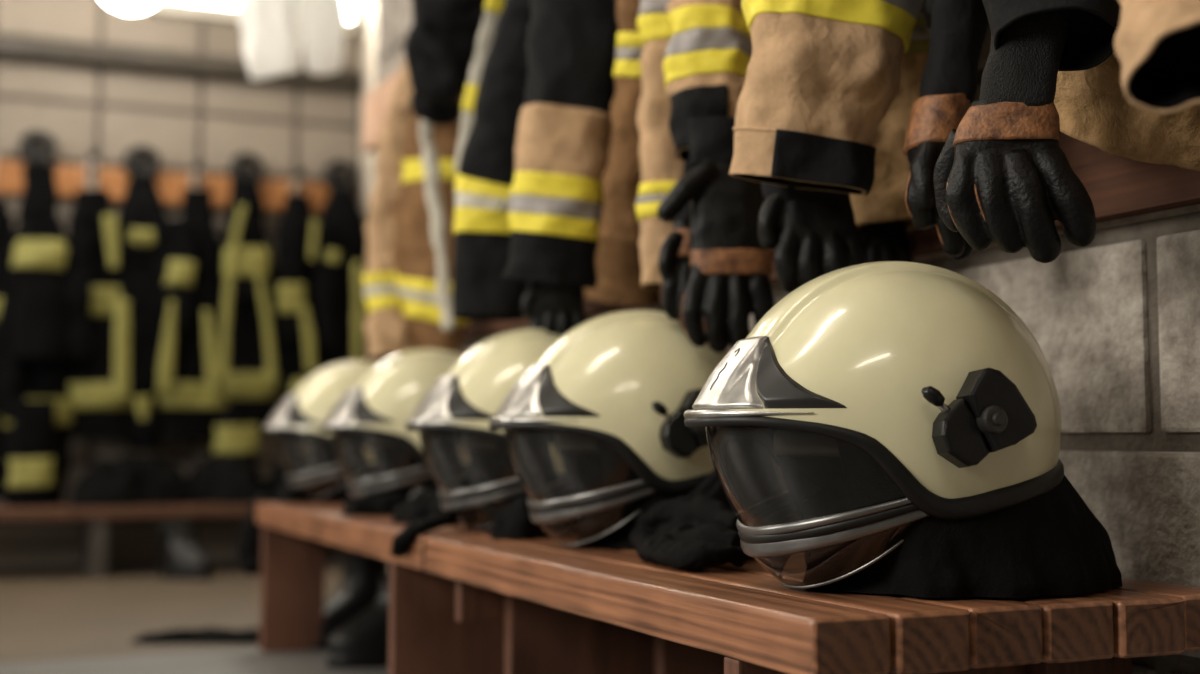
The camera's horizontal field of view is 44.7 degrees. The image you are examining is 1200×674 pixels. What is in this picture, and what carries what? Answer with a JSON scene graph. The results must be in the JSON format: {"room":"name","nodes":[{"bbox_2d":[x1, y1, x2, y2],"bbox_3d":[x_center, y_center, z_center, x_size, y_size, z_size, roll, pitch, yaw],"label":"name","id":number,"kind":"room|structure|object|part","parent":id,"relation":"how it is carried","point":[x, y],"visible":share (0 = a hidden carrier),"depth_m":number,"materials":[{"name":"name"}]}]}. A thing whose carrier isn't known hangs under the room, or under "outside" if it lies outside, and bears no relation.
{"room":"emergency services station","nodes":[
{"label":"emergency services station","id":0,"kind":"room"},
{"bbox_2d":[0,0,360,570],"bbox_3d":[-2.679,-0.587,4.532,3.910,2.650,0.127,2,-4,-24],"label":"wall","id":1,"kind":"structure","parent":0,"point":[184,119],"depth_m":4.97,"materials":[{"name":"beige paint"}]},
{"bbox_2d":[0,130,358,213],"bbox_3d":[-2.186,-0.573,4.618,2.903,0.228,0.114,2,-4,-24],"label":"rail","id":2,"kind":"object","parent":1,"relation":"attached to","point":[69,179],"visible":0.77,"depth_m":4.95,"materials":[{"name":"orange wood"}]},
{"bbox_2d":[0,199,13,499],"bbox_3d":[-1.912,0.039,4.632,0.159,0.955,0.083,2,-4,-24],"label":"coat","id":3,"kind":"object","parent":2,"relation":"hanging from","point":[6,223],"visible":0.34,"depth_m":4.62,"materials":[{"name":"black fabric"}]},
{"bbox_2d":[0,163,72,506],"bbox_3d":[-1.790,-0.004,4.646,0.246,1.114,0.197,2,-4,-24],"label":"coat","id":4,"kind":"object","parent":2,"relation":"hanging from","point":[36,400],"visible":0.89,"depth_m":4.58,"materials":[{"name":"black fabric"}]},
{"bbox_3d":[-1.785,0.373,4.578,0.140,0.353,0.072,2,-4,-24],"label":"trouser leg","id":5,"kind":"part","parent":4,"relation":"part of","materials":[{"name":"black fabric"}]},
{"bbox_3d":[-1.692,-0.537,4.862,0.035,0.100,0.006,2,-4,-24],"label":"hook plate","id":6,"kind":"part","parent":2,"relation":"part of","materials":[{"name":"silver metal"}]},
{"bbox_2d":[62,189,131,442],"bbox_3d":[-1.621,-0.072,4.737,0.252,0.832,0.192,1,-4,-15],"label":"coat","id":7,"kind":"object","parent":2,"relation":"hanging from","point":[96,326],"visible":0.9,"depth_m":4.69,"materials":[{"name":"black fabric"}]},
{"bbox_2d":[117,174,177,449],"bbox_3d":[-1.486,-0.084,4.785,0.170,0.909,0.179,-4,-5,43],"label":"coat","id":8,"kind":"object","parent":2,"relation":"hanging from","point":[145,230],"visible":0.88,"depth_m":4.76,"materials":[{"name":"black fabric"}]},
{"bbox_2d":[157,188,227,440],"bbox_3d":[-1.355,-0.077,4.864,0.261,0.842,0.184,2,-4,-24],"label":"coat","id":9,"kind":"object","parent":2,"relation":"hanging from","point":[190,397],"visible":0.87,"depth_m":4.81,"materials":[{"name":"black fabric"}]},
{"bbox_3d":[-1.385,-0.520,4.998,0.035,0.100,0.006,2,-4,-24],"label":"hook plate","id":10,"kind":"part","parent":2,"relation":"part of","materials":[{"name":"silver metal"}]},
{"bbox_2d":[213,178,277,465],"bbox_3d":[-1.182,0.003,4.917,0.237,1.086,0.201,2,-4,-24],"label":"coat","id":11,"kind":"object","parent":2,"relation":"hanging from","point":[248,353],"visible":0.86,"depth_m":4.88,"materials":[{"name":"black fabric"}]},
{"bbox_3d":[-1.210,0.393,4.862,0.146,0.301,0.081,2,-4,-24],"label":"trouser leg","id":12,"kind":"part","parent":11,"relation":"part of","materials":[{"name":"black"}]},
{"bbox_3d":[-1.069,-0.508,5.138,0.035,0.100,0.006,2,-4,-24],"label":"hook plate","id":13,"kind":"part","parent":2,"relation":"part of","materials":[{"name":"silver metal"}]},
{"bbox_2d":[274,194,318,408],"bbox_3d":[-1.027,-0.122,4.999,0.177,0.745,0.166,2,-4,-24],"label":"coat","id":14,"kind":"object","parent":2,"relation":"hanging from","point":[297,230],"visible":0.84,"depth_m":4.96,"materials":[{"name":"black fabric"}]},
{"bbox_2d":[313,189,367,369],"bbox_3d":[-0.893,-0.081,5.065,0.230,0.876,0.168,2,-4,-24],"label":"coat","id":15,"kind":"object","parent":2,"relation":"hanging from","point":[340,306],"visible":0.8,"depth_m":5.04,"materials":[{"name":"black fabric"}]},
{"bbox_2d":[0,34,359,92],"bbox_3d":[-2.639,-0.972,4.468,3.870,0.080,0.070,2,-4,-24],"label":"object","id":16,"kind":"structure","parent":1,"relation":"attached to","point":[16,47],"depth_m":4.94,"materials":[{"name":"metal"}]},
{"bbox_2d":[143,0,364,36],"bbox_3d":[-1.207,-1.452,5.156,0.765,0.699,0.050,2,-4,-24],"label":"ceiling light","id":17,"kind":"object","parent":1,"relation":"in","point":[220,10],"depth_m":5.07,"materials":[{"name":"white plastic"}]},
{"bbox_3d":[-1.212,-1.451,5.167,0.685,0.649,0.006,2,-4,-24],"label":"pane","id":18,"kind":"part","parent":17,"relation":"part of","materials":[{"name":"white plastic"}]},
{"bbox_2d":[0,561,387,673],"bbox_3d":[-1.083,0.530,0.863,4.310,0.080,7.720,2,-4,-24],"label":"floor","id":19,"kind":"structure","parent":0,"point":[46,614],"depth_m":3.41,"materials":[{"name":"grey concrete"}]},
{"bbox_2d":[0,504,342,577],"bbox_3d":[-1.938,0.631,4.468,2.500,0.212,0.355,2,-4,-24],"label":"bench","id":20,"kind":"object","parent":19,"relation":"on","point":[94,539],"visible":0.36,"depth_m":4.48,"materials":[{"name":"brown wood"}]},
{"bbox_3d":[-1.600,0.656,4.617,0.050,0.181,0.330,2,-4,-24],"label":"leg","id":21,"kind":"part","parent":20,"relation":"part of","materials":[{"name":"metal"}]},
{"bbox_2d":[68,454,191,506],"bbox_3d":[-1.492,0.456,4.681,0.408,0.162,0.228,2,-4,-24],"label":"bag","id":22,"kind":"object","parent":20,"relation":"on","point":[128,479],"visible":0.99,"depth_m":4.61,"materials":[{"name":"black fabric"}]},
{"bbox_2d":[188,454,268,503],"bbox_3d":[-1.223,0.462,4.788,0.287,0.163,0.244,2,-4,-24],"label":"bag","id":23,"kind":"object","parent":20,"relation":"on","point":[228,479],"visible":0.93,"depth_m":4.72,"materials":[{"name":"black fabric"}]},
{"bbox_2d":[263,454,313,491],"bbox_3d":[-1.015,0.470,4.883,0.212,0.161,0.257,2,-4,-24],"label":"bag","id":24,"kind":"object","parent":20,"relation":"on","point":[277,478],"visible":0.21,"depth_m":4.85,"materials":[{"name":"black fabric"}]},
{"bbox_3d":[-0.869,0.679,4.942,0.050,0.181,0.330,2,-4,-24],"label":"leg","id":25,"kind":"part","parent":20,"relation":"part of","materials":[{"name":"wood"}]},
{"bbox_2d":[158,523,212,579],"bbox_3d":[-1.267,0.657,4.473,0.224,0.161,0.119,-3,-5,36],"label":"rubber boot","id":26,"kind":"object","parent":19,"relation":"on","point":[180,556],"visible":1,"depth_m":4.44,"materials":[{"name":"black rubber"}]},
{"bbox_2d":[130,627,259,643],"bbox_3d":[-0.799,0.625,3.073,0.368,0.029,0.091,0,-4,1],"label":"folded cloth","id":27,"kind":"object","parent":19,"relation":"on","point":[208,635],"visible":0.88,"depth_m":3.04,"materials":[{"name":"black fabric"}]},
{"bbox_2d":[314,553,389,649],"bbox_3d":[-0.525,0.515,3.057,0.119,0.250,0.224,-3,-5,36],"label":"rubber boot","id":28,"kind":"object","parent":19,"relation":"on","point":[358,591],"visible":0.43,"depth_m":3.04,"materials":[{"name":"black rubber"}]},
{"bbox_2d":[326,574,388,668],"bbox_3d":[-0.417,0.541,2.795,0.224,0.163,0.119,3,-5,-34],"label":"rubber boot","id":29,"kind":"object","parent":19,"relation":"on","point":[363,642],"visible":0.44,"depth_m":2.73,"materials":[{"name":"black rubber"}]},
{"bbox_2d":[256,502,654,673],"bbox_3d":[-0.277,0.455,2.542,0.430,0.299,1.151,2,-4,-24],"label":"bench","id":30,"kind":"object","parent":19,"relation":"on","point":[426,637],"visible":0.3,"depth_m":2.20,"materials":[{"name":"brown wood"}]},
{"bbox_2d":[237,491,275,575],"bbox_3d":[-0.700,0.406,3.020,0.076,0.182,0.183,2,-4,-24],"label":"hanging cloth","id":31,"kind":"object","parent":30,"relation":"hanging from","point":[249,543],"visible":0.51,"depth_m":3.05,"materials":[{"name":"black fabric"}]},
{"bbox_3d":[-0.622,0.507,2.957,0.125,0.252,0.026,2,-4,-24],"label":"leg","id":32,"kind":"part","parent":30,"relation":"part of","materials":[{"name":"brown wood"}]},
{"bbox_2d":[272,472,326,502],"bbox_3d":[-0.592,0.305,2.979,0.158,0.059,0.169,2,-4,-24],"label":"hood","id":33,"kind":"object","parent":30,"relation":"on","point":[285,493],"visible":0.2,"depth_m":2.91,"materials":[{"name":"black fabric"}]},
{"bbox_2d":[262,360,377,502],"bbox_3d":[-0.487,0.192,2.988,0.367,0.286,0.299,-1,-4,9],"label":"helmet","id":34,"kind":"object","parent":30,"relation":"on","point":[301,414],"visible":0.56,"depth_m":2.89,"materials":[{"name":"beige plastic"}]},
{"bbox_3d":[-0.640,0.146,2.924,0.052,0.063,0.133,2,-4,-22],"label":"brow plate","id":35,"kind":"part","parent":34,"relation":"part of","materials":[{"name":"silver metal"}]},
{"bbox_3d":[-0.572,0.275,2.944,0.116,0.059,0.236,2,-4,-22],"label":"visor frame","id":36,"kind":"part","parent":34,"relation":"part of","materials":[{"name":"silver metal"}]},
{"bbox_3d":[-0.513,0.228,2.971,0.342,0.085,0.241,2,-4,-22],"label":"edge trim","id":37,"kind":"part","parent":34,"relation":"part of","materials":[{"name":"black rubber"}]},
{"bbox_3d":[-0.485,0.421,3.053,0.385,0.060,0.022,2,-4,-24],"label":"cross rail","id":38,"kind":"part","parent":30,"relation":"part of","materials":[{"name":"brown wood"}]},
{"bbox_2d":[342,491,411,514],"bbox_3d":[-0.366,0.277,2.475,0.139,0.045,0.106,2,-4,-24],"label":"hood","id":39,"kind":"object","parent":30,"relation":"on","point":[378,503],"visible":0.81,"depth_m":2.44,"materials":[{"name":"black fabric"}]},
{"bbox_2d":[320,349,473,497],"bbox_3d":[-0.295,0.164,2.588,0.367,0.286,0.299,0,-4,6],"label":"helmet","id":40,"kind":"object","parent":30,"relation":"on","point":[376,411],"visible":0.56,"depth_m":2.48,"materials":[{"name":"beige plastic"}]},
{"bbox_3d":[-0.445,0.118,2.518,0.052,0.063,0.133,2,-4,-25],"label":"brow plate","id":41,"kind":"part","parent":40,"relation":"part of","materials":[{"name":"silver metal"}]},
{"bbox_3d":[-0.378,0.247,2.540,0.116,0.059,0.236,2,-4,-25],"label":"visor frame","id":42,"kind":"part","parent":40,"relation":"part of","materials":[{"name":"silver metal"}]},
{"bbox_3d":[-0.321,0.201,2.570,0.342,0.085,0.241,2,-4,-25],"label":"edge trim","id":43,"kind":"part","parent":40,"relation":"part of","materials":[{"name":"black rubber"}]},
{"bbox_2d":[391,514,459,556],"bbox_3d":[-0.234,0.273,2.014,0.058,0.057,0.134,-3,-5,35],"label":"strap","id":44,"kind":"object","parent":30,"relation":"on","point":[402,542],"visible":0.96,"depth_m":1.97,"materials":[{"name":"black fabric"}]},
{"bbox_2d":[391,490,461,524],"bbox_3d":[-0.244,0.258,2.226,0.133,0.050,0.124,2,-4,-24],"label":"hood","id":45,"kind":"object","parent":30,"relation":"on","point":[423,504],"visible":0.38,"depth_m":2.20,"materials":[{"name":"black fabric"}]},
{"bbox_3d":[-0.199,0.450,2.114,0.215,0.252,0.026,2,-4,-24],"label":"leg","id":46,"kind":"part","parent":30,"relation":"part of","materials":[{"name":"brown wood"}]},
{"bbox_2d":[406,328,567,529],"bbox_3d":[-0.081,0.131,2.098,0.367,0.286,0.299,-1,-4,9],"label":"helmet","id":47,"kind":"object","parent":30,"relation":"on","point":[459,407],"visible":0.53,"depth_m":2.01,"materials":[{"name":"beige plastic"}]},
{"bbox_3d":[-0.234,0.085,2.034,0.052,0.063,0.133,2,-4,-23],"label":"brow plate","id":48,"kind":"part","parent":47,"relation":"part of","materials":[{"name":"silver metal"}]},
{"bbox_3d":[-0.166,0.214,2.054,0.116,0.059,0.236,2,-4,-23],"label":"visor frame","id":49,"kind":"part","parent":47,"relation":"part of","materials":[{"name":"silver metal"}]},
{"bbox_3d":[-0.108,0.167,2.081,0.342,0.085,0.241,2,-4,-23],"label":"edge trim","id":50,"kind":"part","parent":47,"relation":"part of","materials":[{"name":"black rubber"}]},
{"bbox_3d":[0.035,0.457,2.218,0.100,0.252,0.026,2,-4,-24],"label":"leg","id":51,"kind":"part","parent":30,"relation":"part of","materials":[{"name":"brown wood"}]},
{"bbox_2d":[425,535,1199,673],"bbox_3d":[0.158,0.389,1.569,0.431,0.299,0.958,2,-4,-24],"label":"bench","id":52,"kind":"object","parent":19,"relation":"on","point":[551,597],"visible":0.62,"depth_m":1.21,"materials":[{"name":"brown wood"}]},
{"bbox_3d":[-0.011,0.348,1.990,0.385,0.060,0.022,2,-4,-24],"label":"cross rail","id":53,"kind":"part","parent":52,"relation":"part of","materials":[{"name":"brown wood"}]},
{"bbox_2d":[489,495,550,538],"bbox_3d":[-0.098,0.235,1.924,0.087,0.054,0.121,-4,-5,42],"label":"hood","id":54,"kind":"object","parent":52,"relation":"on","point":[514,521],"visible":0.47,"depth_m":1.88,"materials":[{"name":"black fabric"}]},
{"bbox_3d":[-0.064,0.437,1.932,0.125,0.252,0.026,2,-4,-24],"label":"leg","id":55,"kind":"part","parent":52,"relation":"part of","materials":[{"name":"brown wood"}]},
{"bbox_2d":[489,310,783,548],"bbox_3d":[0.060,0.110,1.798,0.367,0.286,0.299,-1,-4,11],"label":"helmet","id":56,"kind":"object","parent":52,"relation":"on","point":[612,394],"visible":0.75,"depth_m":1.69,"materials":[{"name":"beige plastic"}]},
{"bbox_3d":[-0.096,0.064,1.740,0.052,0.063,0.133,1,-4,-20],"label":"brow plate","id":57,"kind":"part","parent":56,"relation":"part of","materials":[{"name":"silver metal"}]},
{"bbox_3d":[-0.027,0.194,1.756,0.116,0.059,0.236,1,-4,-20],"label":"visor frame","id":58,"kind":"part","parent":56,"relation":"part of","materials":[{"name":"silver metal"}]},
{"bbox_3d":[0.033,0.147,1.782,0.342,0.085,0.241,1,-4,-20],"label":"edge trim","id":59,"kind":"part","parent":56,"relation":"part of","materials":[{"name":"black rubber"}]},
{"bbox_3d":[0.068,0.081,1.653,0.019,0.016,0.012,1,-4,-20],"label":"latch lever","id":60,"kind":"part","parent":56,"relation":"part of","materials":[{"name":"black plastic"}]},
{"bbox_2d":[551,431,783,547],"bbox_3d":[0.105,0.182,1.806,0.302,0.142,0.264,1,-4,-20],"label":"curtain","id":61,"kind":"object","parent":56,"relation":"hanging from","point":[618,476],"depth_m":1.68,"materials":[{"name":"black fabric"}]},
{"bbox_3d":[0.112,0.102,1.666,0.024,0.025,0.035,1,-4,-20],"label":"clamp knob","id":62,"kind":"part","parent":56,"relation":"part of","materials":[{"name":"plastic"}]},
{"bbox_3d":[0.125,0.443,2.016,0.100,0.252,0.026,2,-4,-24],"label":"leg","id":63,"kind":"part","parent":52,"relation":"part of","materials":[{"name":"brown wood"}]},
{"bbox_2d":[629,469,753,570],"bbox_3d":[0.121,0.190,1.599,0.170,0.100,0.396,0,-4,-2],"label":"hood","id":64,"kind":"object","parent":52,"relation":"on","point":[697,530],"visible":0.76,"depth_m":1.50,"materials":[{"name":"black fabric"}]},
{"bbox_3d":[0.163,0.387,1.198,0.125,0.252,0.026,2,-4,-24],"label":"leg","id":65,"kind":"part","parent":52,"relation":"part of","materials":[{"name":"brown wood"}]},
{"bbox_2d":[684,261,1121,597],"bbox_3d":[0.270,0.076,1.302,0.367,0.286,0.299,-1,-4,16],"label":"helmet","id":66,"kind":"object","parent":52,"relation":"on","point":[909,417],"visible":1,"depth_m":1.20,"materials":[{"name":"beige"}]},
{"bbox_3d":[0.109,0.032,1.258,0.052,0.063,0.133,1,-4,-15],"label":"brow plate","id":67,"kind":"part","parent":66,"relation":"part of","materials":[{"name":"silver metal"}]},
{"bbox_3d":[0.181,0.160,1.269,0.116,0.059,0.236,1,-4,-15],"label":"visor frame","id":68,"kind":"part","parent":66,"relation":"part of","materials":[{"name":"silver metal"}]},
{"bbox_3d":[0.242,0.113,1.288,0.342,0.085,0.241,1,-4,-15],"label":"edge trim","id":69,"kind":"part","parent":66,"relation":"part of","materials":[{"name":"black rubber"}]},
{"bbox_3d":[0.265,0.047,1.157,0.019,0.016,0.012,1,-4,-15],"label":"latch lever","id":70,"kind":"part","parent":66,"relation":"part of","materials":[{"name":"black plastic"}]},
{"bbox_2d":[764,427,1121,597],"bbox_3d":[0.316,0.148,1.306,0.302,0.142,0.264,1,-4,-15],"label":"curtain","id":71,"kind":"object","parent":66,"relation":"hanging from","point":[925,512],"depth_m":1.19,"materials":[{"name":"black fabric"}]},
{"bbox_3d":[0.309,0.067,1.165,0.023,0.025,0.035,1,-4,-19],"label":"clamp knob","id":72,"kind":"part","parent":66,"relation":"part of","materials":[{"name":"plastic"}]},
{"bbox_3d":[0.300,0.300,1.294,0.385,0.060,0.022,2,-4,-24],"label":"cross rail","id":73,"kind":"part","parent":52,"relation":"part of","materials":[{"name":"brown wood"}]},
{"bbox_3d":[0.436,0.395,1.319,0.100,0.252,0.026,2,-4,-24],"label":"leg","id":74,"kind":"part","parent":52,"relation":"part of","materials":[{"name":"brown wood"}]},
{"bbox_2d":[310,439,361,501],"bbox_3d":[-0.442,0.264,2.998,0.302,0.142,0.264,2,-4,-22],"label":"visor","id":75,"kind":"object","parent":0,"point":[327,476],"depth_m":2.88,"materials":[{"name":"black plastic"}]},
{"bbox_2d":[359,0,376,360],"bbox_3d":[-0.468,-0.589,4.495,0.100,2.650,1.740,2,-4,-24],"label":"wall","id":76,"kind":"structure","parent":0,"point":[368,40],"depth_m":5.20,"materials":[{"name":"beige paint"}]},
{"bbox_2d":[366,433,473,491],"bbox_3d":[-0.251,0.236,2.600,0.302,0.142,0.264,2,-4,-25],"label":"visor","id":77,"kind":"object","parent":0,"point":[400,459],"depth_m":2.47,"materials":[{"name":"black plastic"}]},
{"bbox_2d":[460,432,548,485],"bbox_3d":[-0.036,0.203,2.108,0.302,0.142,0.264,2,-4,-23],"label":"visor","id":78,"kind":"object","parent":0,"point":[491,463],"depth_m":2.12,"materials":[{"name":"black plastic"}]},
{"bbox_2d":[375,0,1199,673],"bbox_3d":[0.795,-0.825,1.059,0.227,2.650,6.380,2,-4,-24],"label":"wall","id":79,"kind":"structure","parent":0,"point":[1114,319],"depth_m":1.39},
{"bbox_2d":[363,67,402,152],"bbox_3d":[0.183,-0.685,2.005,0.114,0.145,4.030,2,-4,-24],"label":"rail","id":80,"kind":"object","parent":79,"relation":"attached to","point":[376,104],"visible":0.18,"depth_m":3.73,"materials":[{"name":"metal"}]},
{"bbox_2d":[362,0,485,361],"bbox_3d":[-0.295,-0.382,2.777,0.219,0.861,0.686,1,-4,-19],"label":"coat","id":81,"kind":"object","parent":80,"relation":"hanging from","point":[407,278],"visible":0.84,"depth_m":2.91,"materials":[{"name":"brown fabric"}]},
{"bbox_2d":[404,0,485,125],"bbox_3d":[-0.247,-0.581,2.635,0.213,0.347,0.360,2,-4,-24],"label":"sleeve","id":82,"kind":"object","parent":81,"relation":"attached to","point":[441,42],"depth_m":2.62,"materials":[{"name":"black fabric"}]},
{"bbox_2d":[452,0,618,320],"bbox_3d":[-0.080,-0.434,2.279,0.284,0.817,0.502,2,-4,-24],"label":"coat","id":83,"kind":"object","parent":80,"relation":"hanging from","point":[536,128],"visible":0.97,"depth_m":2.05,"materials":[{"name":"black fabric"}]},
{"bbox_2d":[521,281,586,335],"bbox_3d":[-0.066,-0.056,2.091,0.095,0.153,0.054,0,-4,-1],"label":"glove","id":84,"kind":"object","parent":83,"relation":"hanging from","point":[553,308],"visible":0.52,"depth_m":2.07,"materials":[{"name":"black leather"}]},
{"bbox_2d":[584,0,655,306],"bbox_3d":[0.052,-0.447,2.182,0.210,0.789,0.408,2,-4,-24],"label":"coat","id":85,"kind":"object","parent":80,"relation":"hanging from","point":[618,263],"visible":0.44,"depth_m":2.01,"materials":[{"name":"brown fabric"}]},
{"bbox_2d":[635,0,751,288],"bbox_3d":[0.157,-0.450,1.942,0.235,0.783,0.402,1,-4,-8],"label":"coat","id":86,"kind":"object","parent":80,"relation":"hanging from","point":[695,58],"visible":0.68,"depth_m":1.77,"materials":[{"name":"brown fabric"}]},
{"bbox_2d":[658,149,692,328],"bbox_3d":[0.108,-0.145,1.756,0.088,0.278,0.046,2,-4,-24],"label":"glove","id":87,"kind":"object","parent":86,"relation":"hanging from","point":[674,253],"visible":0.43,"depth_m":1.73,"materials":[{"name":"black leather"}]},
{"bbox_3d":[0.113,-0.258,1.744,0.085,0.083,0.035,-3,-5,38],"label":"cuff panel","id":88,"kind":"part","parent":86,"relation":"part of","materials":[{"name":"black fabric"}]},
{"bbox_2d":[657,116,774,352],"bbox_3d":[0.135,-0.117,1.711,0.139,0.278,0.055,0,-4,-6],"label":"glove","id":89,"kind":"object","parent":86,"relation":"hanging from","point":[728,281],"visible":0.91,"depth_m":1.69,"materials":[{"name":"black leather"}]},
{"bbox_2d":[729,0,929,231],"bbox_3d":[0.263,-0.441,1.578,0.308,0.635,0.291,2,-4,-24],"label":"coat","id":90,"kind":"object","parent":80,"relation":"hanging from","point":[829,92],"visible":0.77,"depth_m":1.44,"materials":[{"name":"beige fabric"}]},
{"bbox_2d":[758,179,865,292],"bbox_3d":[0.225,-0.148,1.548,0.114,0.217,0.060,0,-4,6],"label":"glove","id":91,"kind":"object","parent":90,"relation":"hanging from","point":[811,234],"visible":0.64,"depth_m":1.53,"materials":[{"name":"black leather"}]},
{"bbox_2d":[858,220,912,262],"bbox_3d":[0.312,-0.097,1.649,0.085,0.105,0.036,0,-4,-3],"label":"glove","id":92,"kind":"object","parent":90,"relation":"hanging from","point":[883,241],"visible":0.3,"depth_m":1.64,"materials":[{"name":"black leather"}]},
{"bbox_2d":[921,0,1121,70],"bbox_3d":[0.412,-0.491,1.361,0.212,0.563,0.388,0,-4,-4],"label":"coat","id":93,"kind":"object","parent":80,"relation":"hanging from","point":[1093,25],"visible":0.66,"depth_m":1.19,"materials":[{"name":"black fabric"}]},
{"bbox_2d":[903,0,987,260],"bbox_3d":[0.328,-0.202,1.401,0.088,0.256,0.078,0,-4,-7],"label":"glove","id":94,"kind":"object","parent":93,"relation":"hanging from","point":[948,85],"visible":0.66,"depth_m":1.37,"materials":[{"name":"black leather"}]},
{"bbox_2d":[933,11,1095,262],"bbox_3d":[0.338,-0.171,1.204,0.132,0.224,0.061,-2,-4,25],"label":"glove","id":95,"kind":"object","parent":93,"relation":"hanging from","point":[1004,176],"visible":0.99,"depth_m":1.19,"materials":[{"name":"black leather"}]},
{"bbox_2d":[1054,0,1199,170],"bbox_3d":[0.463,-0.458,1.132,0.244,0.662,0.484,0,-4,4],"label":"coat","id":96,"kind":"object","parent":80,"relation":"hanging from","point":[1141,103],"visible":0.75,"depth_m":1.22,"materials":[{"name":"beige fabric"}]},
{"bbox_2d":[463,131,1199,340],"bbox_3d":[0.223,-0.122,1.984,0.028,0.100,3.980,2,-4,-24],"label":"board","id":97,"kind":"object","parent":79,"relation":"attached to","point":[1118,187],"visible":0.03,"depth_m":1.38,"materials":[{"name":"brown wood"}]},
{"bbox_3d":[-1.083,-2.193,1.049,4.310,0.080,7.720,2,-4,-24],"label":"ceiling","id":98,"kind":"structure","parent":0,"visible":0},
{"bbox_2d":[104,0,158,12],"bbox_3d":[-1.432,-1.454,4.475,0.200,0.927,0.200,2,-4,-24],"label":"ceiling lamp","id":99,"kind":"object","parent":98,"relation":"hanging from","point":[132,6],"visible":1,"depth_m":4.42,"materials":[{"name":"beige"}]},
{"bbox_2d":[237,0,345,79],"bbox_3d":[-0.837,-1.321,3.998,0.289,1.259,0.134,2,-4,-24],"label":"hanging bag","id":100,"kind":"object","parent":98,"relation":"hanging from","point":[273,38],"visible":1,"depth_m":3.92,"materials":[{"name":"white fabric"}]}
]}

